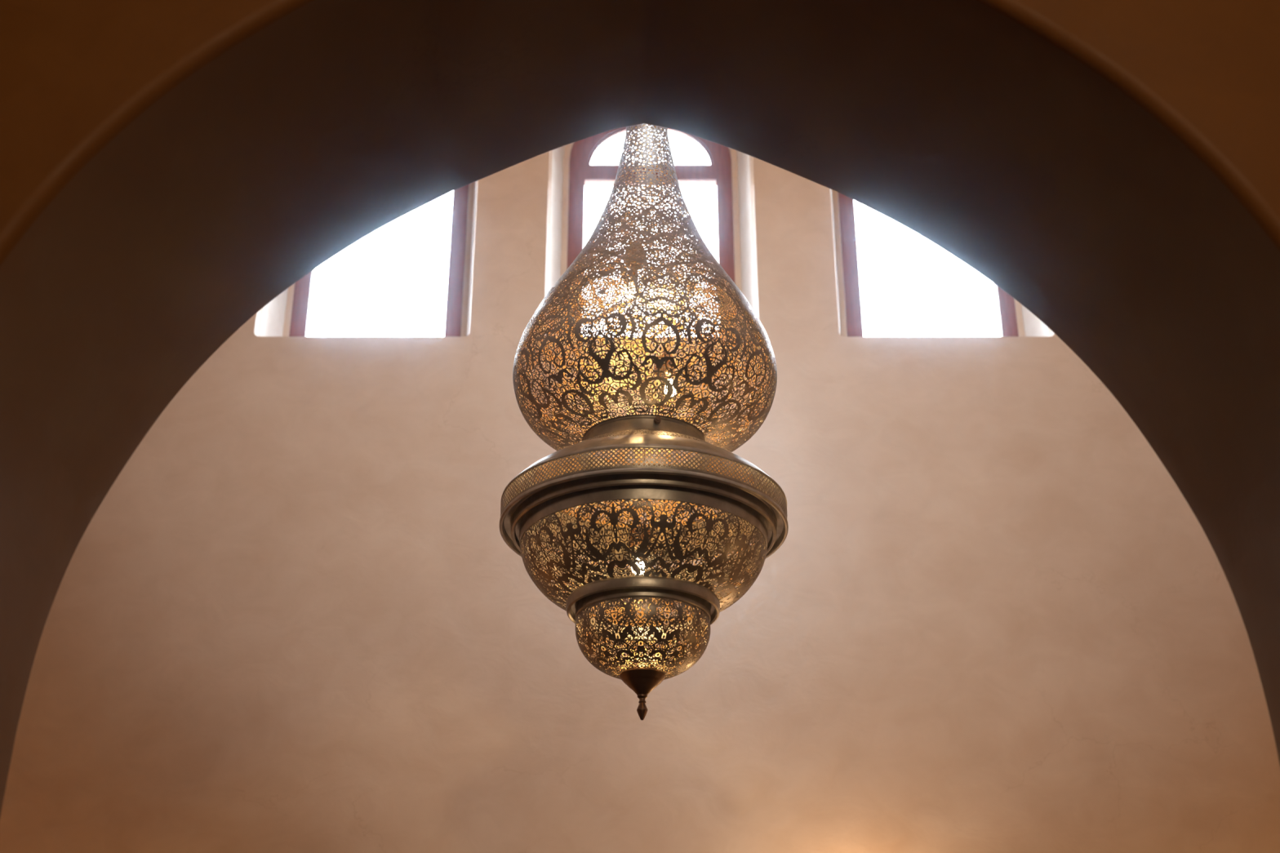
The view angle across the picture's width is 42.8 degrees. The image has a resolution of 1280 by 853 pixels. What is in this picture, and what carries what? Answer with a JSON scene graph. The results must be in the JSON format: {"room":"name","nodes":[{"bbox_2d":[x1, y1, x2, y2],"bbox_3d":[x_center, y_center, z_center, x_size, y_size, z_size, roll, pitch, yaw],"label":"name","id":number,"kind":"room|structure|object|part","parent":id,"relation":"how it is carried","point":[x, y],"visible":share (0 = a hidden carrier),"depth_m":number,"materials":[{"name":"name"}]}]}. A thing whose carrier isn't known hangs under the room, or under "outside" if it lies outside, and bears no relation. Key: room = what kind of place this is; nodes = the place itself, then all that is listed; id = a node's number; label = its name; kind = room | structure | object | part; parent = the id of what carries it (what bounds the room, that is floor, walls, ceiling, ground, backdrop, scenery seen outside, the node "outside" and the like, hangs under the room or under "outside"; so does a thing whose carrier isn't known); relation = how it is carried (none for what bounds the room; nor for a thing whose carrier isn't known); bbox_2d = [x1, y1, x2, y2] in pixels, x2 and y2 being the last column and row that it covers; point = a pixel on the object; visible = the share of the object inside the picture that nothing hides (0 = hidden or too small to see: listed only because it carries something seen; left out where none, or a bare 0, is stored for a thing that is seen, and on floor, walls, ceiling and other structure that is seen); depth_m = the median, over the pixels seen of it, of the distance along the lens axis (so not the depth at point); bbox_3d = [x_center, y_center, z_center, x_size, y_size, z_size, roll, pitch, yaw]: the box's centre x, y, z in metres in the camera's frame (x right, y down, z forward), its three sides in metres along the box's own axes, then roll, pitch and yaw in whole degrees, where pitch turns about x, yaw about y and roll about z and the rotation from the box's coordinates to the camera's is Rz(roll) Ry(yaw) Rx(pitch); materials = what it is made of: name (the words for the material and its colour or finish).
{"room":"mosque","nodes":[
{"label":"mosque","id":0,"kind":"room"},
{"bbox_2d":[0,142,1279,852],"bbox_3d":[0.075,1.282,13.217,10.850,12.800,0.800,0,-27,0],"label":"wall","id":1,"kind":"structure","parent":0,"point":[988,615],"depth_m":12.62,"materials":[{"name":"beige paint"}]},
{"bbox_2d":[288,183,469,336],"bbox_3d":[-2.351,-1.792,15.005,1.517,2.933,0.102,0,-27,0],"label":"window","id":2,"kind":"structure","parent":1,"relation":"in","point":[300,313],"depth_m":14.70,"materials":[{"name":"red wood"}]},
{"bbox_2d":[566,124,736,336],"bbox_3d":[0.098,-1.792,15.005,1.517,2.933,0.102,0,-27,0],"label":"window","id":3,"kind":"structure","parent":1,"relation":"in","point":[582,174],"depth_m":15.22,"materials":[{"name":"red wood"}]},
{"bbox_2d":[837,191,1018,336],"bbox_3d":[2.597,-1.792,15.005,1.517,2.933,0.102,0,-27,0],"label":"window","id":4,"kind":"structure","parent":1,"relation":"in","point":[1006,308],"depth_m":14.68,"materials":[{"name":"red wood"}]},
{"bbox_2d":[0,0,1279,817],"bbox_3d":[0.000,0.743,5.468,12.000,6.750,1.550,0,-27,0],"label":"arch","id":5,"kind":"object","parent":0,"point":[170,169],"depth_m":6.12,"materials":[{"name":"brown paint"}]},
{"bbox_3d":[0.075,-6.007,13.052,12.650,0.200,7.800,0,-27,0],"label":"ceiling","id":6,"kind":"structure","parent":0,"visible":0},
{"bbox_2d":[499,123,788,719],"bbox_3d":[0.019,-2.444,10.158,1.529,8.762,1.529,9,-28,-17],"label":"lantern","id":7,"kind":"object","parent":6,"relation":"hanging from","point":[534,517],"visible":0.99,"depth_m":8.47,"materials":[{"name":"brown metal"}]},
{"bbox_3d":[-0.050,-0.777,9.327,0.074,0.100,0.074,0,-27,0],"label":"light bulb","id":8,"kind":"part","parent":7,"relation":"part of","materials":[{"name":"white glass"}]},
{"bbox_3d":[-0.009,0.730,8.575,0.074,0.100,0.074,0,-27,0],"label":"light bulb","id":9,"kind":"part","parent":7,"relation":"part of","materials":[{"name":"white glass"}]},
{"bbox_3d":[0.014,1.133,8.375,0.697,0.298,0.697,0,-27,0],"label":"lamp shade","id":10,"kind":"part","parent":7,"relation":"part of","materials":[{"name":"brown metal"}]},
{"bbox_3d":[0.017,0.780,8.550,1.296,0.312,1.296,0,-27,0],"label":"lamp shade","id":11,"kind":"part","parent":7,"relation":"part of","materials":[{"name":"brown metal"}]},
{"bbox_3d":[0.034,-0.955,9.415,1.466,2.337,1.466,0,-27,0],"label":"lamp shade","id":12,"kind":"part","parent":7,"relation":"part of","materials":[{"name":"brown metal"}]},
{"bbox_3d":[0.033,-0.856,9.366,0.005,3.910,0.005,0,-27,0],"label":"rod","id":13,"kind":"part","parent":7,"relation":"part of","materials":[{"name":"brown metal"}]},
{"bbox_3d":[0.169,-0.216,9.047,0.074,0.100,0.074,0,-27,0],"label":"light bulb","id":14,"kind":"part","parent":7,"relation":"part of","materials":[{"name":"white glass"}]}
]}

